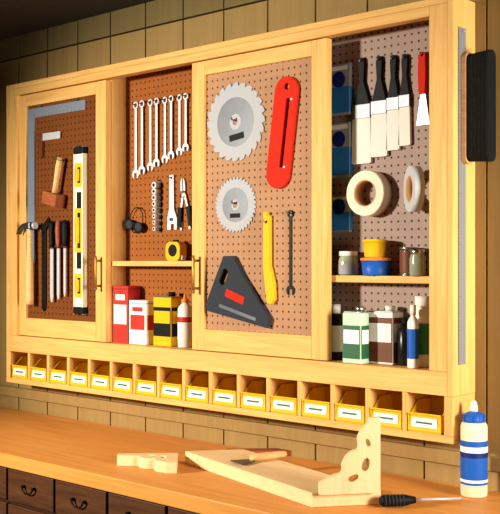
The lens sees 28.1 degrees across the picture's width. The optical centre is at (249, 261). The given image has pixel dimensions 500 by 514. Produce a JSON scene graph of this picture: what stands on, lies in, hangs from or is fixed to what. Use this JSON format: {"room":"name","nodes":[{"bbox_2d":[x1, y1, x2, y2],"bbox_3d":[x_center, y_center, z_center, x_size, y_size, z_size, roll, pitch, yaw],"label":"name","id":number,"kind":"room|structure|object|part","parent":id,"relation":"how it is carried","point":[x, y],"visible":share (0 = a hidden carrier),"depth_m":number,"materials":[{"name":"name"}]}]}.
{"room":"home workshop","nodes":[
{"label":"home workshop","id":0,"kind":"room"},
{"bbox_2d":[0,0,154,40],"bbox_3d":[-1.896,-1.080,1.942,7.600,0.100,5.200,0,0,42],"label":"ceiling","id":1,"kind":"structure","parent":0,"point":[17,17],"depth_m":4.11,"materials":[{"name":"brown paint"}]},
{"bbox_2d":[0,0,499,491],"bbox_3d":[-0.187,0.265,3.822,7.600,2.590,0.120,0,0,42],"label":"wall","id":2,"kind":"structure","parent":0,"point":[157,27],"depth_m":3.68,"materials":[{"name":"brown"}]},
{"bbox_2d":[6,0,474,443],"bbox_3d":[-0.199,-0.123,3.676,2.259,1.301,0.146,0,0,42],"label":"upper cabinet","id":3,"kind":"object","parent":2,"relation":"attached to","point":[296,347],"depth_m":3.45,"materials":[{"name":"brown wood"}]},
{"bbox_2d":[11,356,27,378],"bbox_3d":[-0.959,0.460,4.373,0.112,0.088,0.124,0,0,42],"label":"bin","id":4,"kind":"object","parent":3,"relation":"in","point":[20,369],"visible":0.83,"depth_m":4.35,"materials":[{"name":"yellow plastic"}]},
{"bbox_2d":[16,222,37,303],"bbox_3d":[-0.951,0.006,4.280,0.125,0.350,0.045,0,0,42],"label":"hammer","id":5,"kind":"object","parent":3,"relation":"attached to","point":[29,290],"visible":1,"depth_m":4.25,"materials":[{"name":"brown wood"}]},
{"bbox_2d":[30,358,46,381],"bbox_3d":[-0.858,0.460,4.282,0.112,0.088,0.124,0,0,42],"label":"bin","id":6,"kind":"object","parent":3,"relation":"in","point":[38,372],"visible":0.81,"depth_m":4.25,"materials":[{"name":"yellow plastic"}]},
{"bbox_2d":[40,217,49,310],"bbox_3d":[-0.869,0.010,4.228,0.054,0.397,0.022,0,0,42],"label":"bar","id":7,"kind":"object","parent":3,"relation":"hanging from","point":[45,225],"visible":1,"depth_m":4.24,"materials":[{"name":"black metal"}]},
{"bbox_2d":[39,129,59,157],"bbox_3d":[-0.845,-0.500,4.206,0.140,0.111,0.022,0,0,42],"label":"square","id":8,"kind":"object","parent":3,"relation":"attached to","point":[52,135],"visible":1,"depth_m":4.23,"materials":[{"name":"silver metal"}]},
{"bbox_2d":[48,221,54,301],"bbox_3d":[-0.829,-0.002,4.187,0.027,0.340,0.027,0,0,-3],"label":"file","id":9,"kind":"object","parent":3,"relation":"attached to","point":[51,246],"visible":0.98,"depth_m":4.18,"materials":[{"name":"black plastic"}]},
{"bbox_2d":[41,157,67,207],"bbox_3d":[-0.812,-0.329,4.152,0.109,0.209,0.058,0,0,42],"label":"mallet","id":10,"kind":"object","parent":3,"relation":"attached to","point":[52,198],"visible":1,"depth_m":4.13,"materials":[{"name":"brown wood"}]},
{"bbox_2d":[28,98,85,261],"bbox_3d":[-0.821,-0.334,4.184,0.396,0.671,0.022,0,0,42],"label":"square","id":11,"kind":"object","parent":3,"relation":"hanging from","point":[77,105],"visible":0.96,"depth_m":4.29,"materials":[{"name":"silver metal"}]},
{"bbox_2d":[49,360,66,384],"bbox_3d":[-0.757,0.460,4.190,0.112,0.088,0.124,0,0,42],"label":"bin","id":12,"kind":"object","parent":3,"relation":"in","point":[58,374],"visible":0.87,"depth_m":4.16,"materials":[{"name":"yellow plastic"}]},
{"bbox_2d":[55,220,61,298],"bbox_3d":[-0.796,-0.009,4.157,0.027,0.328,0.027,0,0,-3],"label":"file","id":13,"kind":"object","parent":3,"relation":"attached to","point":[58,226],"visible":0.98,"depth_m":4.15,"materials":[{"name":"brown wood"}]},
{"bbox_2d":[61,220,67,295],"bbox_3d":[-0.764,-0.016,4.128,0.027,0.316,0.027,0,0,-3],"label":"file","id":14,"kind":"object","parent":3,"relation":"attached to","point":[64,245],"visible":1,"depth_m":4.12,"materials":[{"name":"black plastic"}]},
{"bbox_3d":[-0.794,-0.202,4.158,0.597,1.038,0.058,0,0,42],"label":"sliding door","id":15,"kind":"part","parent":3,"relation":"part of","materials":[{"name":"brown wood"}]},
{"bbox_2d":[69,362,87,386],"bbox_3d":[-0.656,0.460,4.098,0.112,0.088,0.124,0,0,42],"label":"bin","id":16,"kind":"object","parent":3,"relation":"in","point":[79,376],"visible":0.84,"depth_m":4.07,"materials":[{"name":"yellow plastic"}]},
{"bbox_2d":[73,144,86,313],"bbox_3d":[-0.692,-0.134,4.060,0.062,0.691,0.033,0,0,42],"label":"spirit level","id":17,"kind":"object","parent":3,"relation":"attached to","point":[79,153],"visible":1,"depth_m":4.05,"materials":[{"name":"beige plastic"}]},
{"bbox_2d":[90,364,109,389],"bbox_3d":[-0.555,0.460,4.007,0.112,0.088,0.124,0,0,42],"label":"bin","id":18,"kind":"object","parent":3,"relation":"in","point":[100,379],"visible":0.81,"depth_m":3.98,"materials":[{"name":"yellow plastic"}]},
{"bbox_2d":[112,367,132,392],"bbox_3d":[-0.455,0.460,3.915,0.112,0.088,0.124,0,0,42],"label":"bin","id":19,"kind":"object","parent":3,"relation":"in","point":[123,382],"visible":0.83,"depth_m":3.89,"materials":[{"name":"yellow plastic"}]},
{"bbox_2d":[112,285,139,342],"bbox_3d":[-0.491,0.207,3.973,0.093,0.225,0.067,0,0,42],"label":"box","id":20,"kind":"object","parent":3,"relation":"in","point":[122,294],"visible":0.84,"depth_m":3.94,"materials":[{"name":"red cardboard"}]},
{"bbox_3d":[-0.458,-0.167,3.977,0.110,0.107,0.032,0,0,42],"label":"safety glasses","id":21,"kind":"part","parent":3,"relation":"part of","materials":[{"name":"black plastic"}]},
{"bbox_2d":[132,102,138,178],"bbox_3d":[-0.463,-0.487,3.987,0.039,0.307,0.024,0,0,42],"label":"wrench","id":22,"kind":"object","parent":3,"relation":"hanging from","point":[134,103],"visible":1,"depth_m":3.99,"materials":[{"name":"silver metal"}]},
{"bbox_2d":[129,300,153,344],"bbox_3d":[-0.413,0.234,3.905,0.101,0.170,0.071,0,0,42],"label":"box","id":23,"kind":"object","parent":3,"relation":"in","point":[140,311],"visible":0.8,"depth_m":3.87,"materials":[{"name":"white cardboard"}]},
{"bbox_2d":[138,100,145,174],"bbox_3d":[-0.434,-0.493,3.953,0.038,0.295,0.024,0,0,42],"label":"wrench","id":24,"kind":"object","parent":3,"relation":"hanging from","point":[141,101],"visible":1,"depth_m":3.96,"materials":[{"name":"silver metal"}]},
{"bbox_2d":[136,369,156,396],"bbox_3d":[-0.354,0.460,3.823,0.112,0.088,0.124,0,0,42],"label":"bin","id":25,"kind":"object","parent":3,"relation":"in","point":[147,384],"visible":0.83,"depth_m":3.80,"materials":[{"name":"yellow plastic"}]},
{"bbox_2d":[146,99,153,170],"bbox_3d":[-0.398,-0.499,3.928,0.038,0.282,0.024,0,0,42],"label":"wrench","id":26,"kind":"object","parent":3,"relation":"hanging from","point":[150,163],"visible":1,"depth_m":3.93,"materials":[{"name":"silver metal"}]},
{"bbox_2d":[112,261,191,265],"bbox_3d":[-0.308,0.006,3.811,0.588,0.020,0.078,0,0,42],"label":"shelf","id":27,"kind":"object","parent":3,"relation":"attached to","point":[114,263],"depth_m":3.82,"materials":[{"name":"brown wood"}]},
{"bbox_2d":[152,98,159,166],"bbox_3d":[-0.371,-0.505,3.896,0.037,0.270,0.024,0,0,42],"label":"wrench","id":28,"kind":"object","parent":3,"relation":"hanging from","point":[156,159],"visible":1,"depth_m":3.90,"materials":[{"name":"silver metal"}]},
{"bbox_3d":[-0.363,-0.220,3.890,0.025,0.211,0.034,0,0,42],"label":"socket rail","id":29,"kind":"part","parent":3,"relation":"part of","materials":[{"name":"silver metal"}]},
{"bbox_2d":[161,97,168,163],"bbox_3d":[-0.336,-0.511,3.872,0.036,0.258,0.024,0,0,42],"label":"wrench","id":30,"kind":"object","parent":3,"relation":"hanging from","point":[164,98],"visible":1,"depth_m":3.88,"materials":[{"name":"silver metal"}]},
{"bbox_2d":[153,292,182,346],"bbox_3d":[-0.313,0.217,3.813,0.101,0.205,0.063,0,0,42],"label":"can","id":31,"kind":"object","parent":3,"relation":"in","point":[165,309],"visible":0.92,"depth_m":3.78,"materials":[{"name":"yellow metal"}]},
{"bbox_2d":[160,371,181,399],"bbox_3d":[-0.253,0.460,3.732,0.112,0.088,0.124,0,0,42],"label":"bin","id":32,"kind":"object","parent":3,"relation":"in","point":[171,388],"visible":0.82,"depth_m":3.71,"materials":[{"name":"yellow plastic"}]},
{"bbox_2d":[167,95,174,159],"bbox_3d":[-0.310,-0.517,3.840,0.035,0.246,0.024,0,0,42],"label":"wrench","id":33,"kind":"object","parent":3,"relation":"hanging from","point":[170,96],"visible":1,"depth_m":3.84,"materials":[{"name":"silver metal"}]},
{"bbox_2d":[167,175,177,229],"bbox_3d":[-0.303,-0.230,3.842,0.054,0.212,0.024,0,0,42],"label":"wrench","id":34,"kind":"object","parent":3,"relation":"hanging from","point":[172,218],"visible":1,"depth_m":3.84,"materials":[{"name":"silver metal"}]},
{"bbox_2d":[166,240,185,260],"bbox_3d":[-0.279,-0.044,3.783,0.082,0.080,0.039,0,0,42],"label":"tape measure","id":35,"kind":"object","parent":3,"relation":"on","point":[175,250],"visible":1,"depth_m":3.77,"materials":[{"name":"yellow plastic"}]},
{"bbox_2d":[175,94,182,155],"bbox_3d":[-0.276,-0.524,3.817,0.034,0.234,0.024,0,0,42],"label":"wrench","id":36,"kind":"object","parent":3,"relation":"hanging from","point":[179,148],"visible":1,"depth_m":3.82,"materials":[{"name":"silver metal"}]},
{"bbox_2d":[177,178,191,230],"bbox_3d":[-0.253,-0.221,3.791,0.074,0.201,0.032,0,0,42],"label":"pliers","id":37,"kind":"object","parent":3,"relation":"hanging from","point":[183,182],"visible":0.98,"depth_m":3.80,"materials":[{"name":"silver metal"}]},
{"bbox_2d":[177,294,191,347],"bbox_3d":[-0.244,0.219,3.752,0.056,0.200,0.056,0,0,42],"label":"glue bottle","id":38,"kind":"object","parent":3,"relation":"in","point":[184,319],"visible":0.98,"depth_m":3.73,"materials":[{"name":"white plastic"}]},
{"bbox_2d":[181,93,188,151],"bbox_3d":[-0.250,-0.530,3.785,0.033,0.222,0.024,0,0,42],"label":"wrench","id":39,"kind":"object","parent":3,"relation":"hanging from","point":[185,94],"visible":1,"depth_m":3.79,"materials":[{"name":"silver metal"}]},
{"bbox_2d":[185,374,208,403],"bbox_3d":[-0.152,0.460,3.640,0.112,0.088,0.124,0,0,42],"label":"bin","id":40,"kind":"object","parent":3,"relation":"in","point":[198,389],"visible":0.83,"depth_m":3.62,"materials":[{"name":"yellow plastic"}]},
{"bbox_2d":[212,377,236,406],"bbox_3d":[-0.051,0.460,3.549,0.112,0.088,0.124,0,0,42],"label":"bin","id":41,"kind":"object","parent":3,"relation":"in","point":[225,394],"visible":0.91,"depth_m":3.53,"materials":[{"name":"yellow plastic"}]},
{"bbox_3d":[-0.058,-0.199,3.490,0.196,0.196,0.023,0,0,42],"label":"circular saw blade","id":42,"kind":"part","parent":3,"relation":"part of","materials":[{"name":"silver metal"}]},
{"bbox_3d":[-0.058,-0.490,3.490,0.279,0.279,0.023,0,0,42],"label":"circular saw blade","id":43,"kind":"part","parent":3,"relation":"part of","materials":[{"name":"silver metal"}]},
{"bbox_2d":[205,256,271,327],"bbox_3d":[-0.043,0.101,3.478,0.300,0.245,0.021,0,0,42],"label":"square","id":44,"kind":"object","parent":3,"relation":"attached to","point":[236,298],"visible":1,"depth_m":3.47,"materials":[{"name":"black plastic"}]},
{"bbox_2d":[240,380,265,410],"bbox_3d":[0.049,0.460,3.457,0.112,0.088,0.124,0,0,42],"label":"bin","id":45,"kind":"object","parent":3,"relation":"in","point":[253,397],"visible":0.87,"depth_m":3.43,"materials":[{"name":"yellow plastic"}]},
{"bbox_3d":[0.017,-0.202,3.421,0.617,1.038,0.058,0,0,42],"label":"sliding door","id":46,"kind":"part","parent":3,"relation":"part of","materials":[{"name":"brown wood"}]},
{"bbox_2d":[263,212,276,303],"bbox_3d":[0.063,-0.014,3.377,0.049,0.312,0.028,0,0,42],"label":"stick","id":47,"kind":"object","parent":3,"relation":"hanging from","point":[269,278],"depth_m":3.38,"materials":[{"name":"yellow plastic"}]},
{"bbox_2d":[266,76,299,188],"bbox_3d":[0.108,-0.432,3.345,0.138,0.372,0.014,0,0,42],"label":"plate","id":48,"kind":"object","parent":3,"relation":"attached to","point":[277,176],"visible":1,"depth_m":3.34,"materials":[{"name":"red plastic"}]},
{"bbox_2d":[270,383,296,414],"bbox_3d":[0.150,0.460,3.365,0.112,0.088,0.124,0,0,42],"label":"bin","id":49,"kind":"object","parent":3,"relation":"in","point":[284,401],"visible":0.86,"depth_m":3.34,"materials":[{"name":"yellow plastic"}]},
{"bbox_2d":[286,210,294,294],"bbox_3d":[0.128,-0.031,3.321,0.035,0.284,0.024,0,0,42],"label":"wrench","id":50,"kind":"object","parent":3,"relation":"attached to","point":[290,286],"visible":1,"depth_m":3.33,"materials":[{"name":"black metal"}]},
{"bbox_2d":[302,386,329,419],"bbox_3d":[0.251,0.460,3.273,0.112,0.088,0.124,0,0,42],"label":"bin","id":51,"kind":"object","parent":3,"relation":"in","point":[316,404],"visible":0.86,"depth_m":3.25,"materials":[{"name":"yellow plastic"}]},
{"bbox_2d":[332,304,342,359],"bbox_3d":[0.282,0.229,3.284,0.057,0.180,0.057,0,0,42],"label":"bottle","id":52,"kind":"object","parent":3,"relation":"in","point":[337,319],"visible":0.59,"depth_m":3.26,"materials":[{"name":"black plastic"}]},
{"bbox_2d":[332,122,352,178],"bbox_3d":[0.298,-0.368,3.300,0.090,0.181,0.017,0,0,42],"label":"pack","id":53,"kind":"object","parent":3,"relation":"hanging from","point":[342,166],"visible":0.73,"depth_m":3.28,"materials":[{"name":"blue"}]},
{"bbox_2d":[332,63,352,116],"bbox_3d":[0.298,-0.567,3.300,0.090,0.168,0.017,0,0,42],"label":"pack","id":54,"kind":"object","parent":3,"relation":"hanging from","point":[342,88],"visible":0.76,"depth_m":3.28,"materials":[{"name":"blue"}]},
{"bbox_2d":[332,195,352,232],"bbox_3d":[0.298,-0.159,3.300,0.090,0.122,0.017,0,0,42],"label":"pack","id":55,"kind":"object","parent":3,"relation":"hanging from","point":[342,214],"visible":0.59,"depth_m":3.29,"materials":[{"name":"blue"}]},
{"bbox_2d":[338,251,357,274],"bbox_3d":[0.318,0.004,3.241,0.067,0.077,0.067,0,0,42],"label":"glass jar","id":56,"kind":"object","parent":3,"relation":"on","point":[348,260],"visible":0.98,"depth_m":3.21,"materials":[{"name":"grey glass"}]},
{"bbox_2d":[335,390,364,423],"bbox_3d":[0.352,0.460,3.182,0.112,0.088,0.124,0,0,42],"label":"bin","id":57,"kind":"object","parent":3,"relation":"in","point":[351,407],"visible":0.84,"depth_m":3.16,"materials":[{"name":"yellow plastic"}]},
{"bbox_2d":[343,306,368,363],"bbox_3d":[0.334,0.229,3.152,0.073,0.180,0.047,0,0,42],"label":"can","id":58,"kind":"object","parent":3,"relation":"in","point":[355,323],"visible":1,"depth_m":3.13,"materials":[{"name":"green"}]},
{"bbox_2d":[352,57,372,164],"bbox_3d":[0.360,-0.491,3.239,0.076,0.345,0.024,0,0,42],"label":"brush","id":59,"kind":"object","parent":3,"relation":"hanging from","point":[361,108],"visible":1,"depth_m":3.24,"materials":[{"name":"black plastic"}]},
{"bbox_2d":[347,171,391,215],"bbox_3d":[0.381,-0.219,3.204,0.144,0.144,0.047,0,0,42],"label":"tape roll","id":60,"kind":"object","parent":3,"relation":"attached to","point":[383,191],"visible":1,"depth_m":3.18,"materials":[{"name":"beige paper"}]},
{"bbox_2d":[370,56,388,156],"bbox_3d":[0.411,-0.498,3.193,0.064,0.323,0.024,0,0,42],"label":"brush","id":61,"kind":"object","parent":3,"relation":"hanging from","point":[378,103],"visible":1,"depth_m":3.19,"materials":[{"name":"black plastic"}]},
{"bbox_2d":[332,275,428,283],"bbox_3d":[0.415,0.054,3.154,0.570,0.022,0.078,0,0,42],"label":"shelf","id":62,"kind":"object","parent":3,"relation":"attached to","point":[336,279],"depth_m":3.13,"materials":[{"name":"brown wood"}]},
{"bbox_2d":[367,306,402,364],"bbox_3d":[0.423,0.228,3.150,0.106,0.182,0.061,0,0,42],"label":"can","id":63,"kind":"object","parent":3,"relation":"in","point":[384,325],"visible":0.9,"depth_m":3.12,"materials":[{"name":"white metal"}]},
{"bbox_2d":[370,393,401,429],"bbox_3d":[0.453,0.460,3.090,0.112,0.088,0.124,0,0,42],"label":"bin","id":64,"kind":"object","parent":3,"relation":"in","point":[388,407],"visible":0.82,"depth_m":3.07,"materials":[{"name":"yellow plastic"}]},
{"bbox_2d":[386,55,400,150],"bbox_3d":[0.450,-0.504,3.157,0.050,0.302,0.024,0,0,42],"label":"brush","id":65,"kind":"object","parent":3,"relation":"hanging from","point":[392,100],"visible":1,"depth_m":3.15,"materials":[{"name":"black plastic"}]},
{"bbox_2d":[397,318,408,365],"bbox_3d":[0.481,0.247,3.096,0.048,0.145,0.048,0,0,42],"label":"bottle","id":66,"kind":"object","parent":3,"relation":"in","point":[402,332],"visible":0.66,"depth_m":3.08,"materials":[{"name":"black plastic"}]},
{"bbox_2d":[398,53,411,145],"bbox_3d":[0.482,-0.508,3.128,0.044,0.289,0.024,0,0,42],"label":"brush","id":67,"kind":"object","parent":3,"relation":"hanging from","point":[405,97],"visible":1,"depth_m":3.12,"materials":[{"name":"black plastic"}]},
{"bbox_2d":[399,247,419,275],"bbox_3d":[0.493,-0.002,3.089,0.065,0.088,0.065,0,0,42],"label":"can","id":68,"kind":"object","parent":3,"relation":"on","point":[405,254],"visible":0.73,"depth_m":3.06,"materials":[{"name":"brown metal"}]},
{"bbox_2d":[407,305,418,367],"bbox_3d":[0.492,0.224,3.016,0.035,0.190,0.035,0,0,42],"label":"glue bottle","id":69,"kind":"object","parent":3,"relation":"in","point":[412,324],"visible":1,"depth_m":3.00,"materials":[{"name":"white plastic"}]},
{"bbox_2d":[403,166,424,211],"bbox_3d":[0.500,-0.222,3.046,0.031,0.140,0.140,0,0,-6],"label":"tape roll","id":70,"kind":"object","parent":3,"relation":"attached to","point":[414,180],"visible":1,"depth_m":3.01,"materials":[{"name":"grey"}]},
{"bbox_2d":[409,249,424,275],"bbox_3d":[0.507,0.002,3.031,0.048,0.081,0.048,0,0,42],"label":"glass jar","id":71,"kind":"object","parent":3,"relation":"on","point":[417,257],"visible":1,"depth_m":3.01,"materials":[{"name":"grey glass"}]},
{"bbox_2d":[415,296,428,366],"bbox_3d":[0.528,0.212,3.055,0.061,0.215,0.061,0,0,42],"label":"bottle","id":72,"kind":"object","parent":3,"relation":"in","point":[421,302],"visible":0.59,"depth_m":3.03,"materials":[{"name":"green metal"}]},
{"bbox_2d":[416,51,428,125],"bbox_3d":[0.534,-0.536,3.087,0.039,0.227,0.030,0,0,5],"label":"knife","id":73,"kind":"object","parent":3,"relation":"hanging from","point":[422,118],"visible":0.98,"depth_m":3.08,"materials":[{"name":"red plastic"}]},
{"bbox_2d":[407,397,443,434],"bbox_3d":[0.553,0.460,2.999,0.112,0.088,0.124,0,0,42],"label":"bin","id":74,"kind":"object","parent":3,"relation":"in","point":[427,414],"visible":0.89,"depth_m":2.98,"materials":[{"name":"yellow plastic"}]},
{"bbox_2d":[458,27,465,364],"bbox_3d":[0.620,-0.193,2.922,0.002,0.985,0.040,0,0,42],"label":"ruler","id":75,"kind":"object","parent":3,"relation":"hanging from","point":[461,35],"visible":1,"depth_m":2.92,"materials":[{"name":"silver metal"}]},
{"bbox_2d":[461,49,495,163],"bbox_3d":[0.662,-0.450,2.901,0.087,0.325,0.046,0,0,42],"label":"brush","id":76,"kind":"object","parent":3,"relation":"hanging from","point":[478,69],"visible":1,"depth_m":2.88,"materials":[{"name":"brown wood"}]},
{"bbox_3d":[-1.896,1.610,1.942,7.600,0.100,5.200,0,0,42],"label":"floor","id":77,"kind":"structure","parent":0,"visible":0},
{"bbox_2d":[0,407,499,513],"bbox_3d":[-0.358,1.097,3.486,4.197,0.923,0.640,0,0,42],"label":"workbench","id":78,"kind":"object","parent":77,"relation":"on","point":[49,464],"depth_m":3.25,"materials":[{"name":"brown wood"}]},
{"bbox_3d":[-0.964,0.788,3.645,0.264,0.113,0.036,0,0,42],"label":"drawer","id":79,"kind":"part","parent":78,"relation":"part of","materials":[{"name":"brown wood"}]},
{"bbox_3d":[-0.964,0.913,3.645,0.264,0.113,0.036,0,0,42],"label":"drawer","id":80,"kind":"part","parent":78,"relation":"part of","materials":[{"name":"brown wood"}]},
{"bbox_3d":[-0.760,0.913,3.459,0.264,0.113,0.036,0,0,42],"label":"drawer","id":81,"kind":"part","parent":78,"relation":"part of","materials":[{"name":"brown wood"}]},
{"bbox_3d":[-0.760,0.788,3.459,0.264,0.113,0.036,0,0,42],"label":"drawer","id":82,"kind":"part","parent":78,"relation":"part of","materials":[{"name":"brown wood"}]},
{"bbox_3d":[-0.555,0.788,3.274,0.264,0.113,0.036,0,0,42],"label":"drawer","id":83,"kind":"part","parent":78,"relation":"part of","materials":[{"name":"brown wood"}]},
{"bbox_3d":[-0.351,0.788,3.088,0.264,0.113,0.036,0,0,42],"label":"drawer","id":84,"kind":"part","parent":78,"relation":"part of","materials":[{"name":"brown wood"}]},
{"bbox_3d":[-0.336,0.653,3.247,0.200,0.035,0.160,0,0,-3],"label":"shelf bracket","id":85,"kind":"part","parent":78,"relation":"part of","materials":[{"name":"beige wood"}]},
{"bbox_3d":[-0.147,0.788,2.902,0.264,0.113,0.036,0,0,42],"label":"drawer","id":86,"kind":"part","parent":78,"relation":"part of","materials":[{"name":"brown wood"}]},
{"bbox_2d":[226,448,291,455],"bbox_3d":[0.046,0.662,3.485,0.259,0.018,0.050,0,0,-4],"label":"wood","id":87,"kind":"object","parent":78,"relation":"on","point":[256,450],"visible":0.34,"depth_m":3.47,"materials":[{"name":"brown wood"}]},
{"bbox_2d":[185,449,380,506],"bbox_3d":[0.073,0.651,3.055,0.182,0.040,0.792,0,0,-32],"label":"wood board","id":88,"kind":"object","parent":78,"relation":"on","point":[290,481],"visible":0.78,"depth_m":2.98,"materials":[{"name":"brown wood"}]},
{"bbox_2d":[230,451,286,464],"bbox_3d":[0.036,0.617,3.170,0.186,0.026,0.070,0,0,-32],"label":"scraper","id":89,"kind":"object","parent":88,"relation":"on","point":[276,454],"visible":1,"depth_m":3.16,"materials":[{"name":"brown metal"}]},
{"bbox_2d":[318,417,379,494],"bbox_3d":[0.271,0.528,2.730,0.170,0.205,0.020,0,0,-11],"label":"shelf bracket","id":90,"kind":"object","parent":88,"relation":"on","point":[367,480],"visible":1,"depth_m":2.73,"materials":[{"name":"brown wood"}]},
{"bbox_2d":[379,494,460,506],"bbox_3d":[0.469,0.653,2.747,0.230,0.035,0.035,0,0,-8],"label":"screwdriver","id":91,"kind":"object","parent":78,"relation":"on","point":[387,500],"visible":1,"depth_m":2.73,"materials":[{"name":"black plastic"}]},
{"bbox_2d":[460,401,487,497],"bbox_3d":[0.644,0.535,2.877,0.078,0.272,0.078,0,0,42],"label":"glue bottle","id":92,"kind":"object","parent":78,"relation":"on","point":[474,428],"visible":1,"depth_m":2.85,"materials":[{"name":"beige plastic"}]}
]}

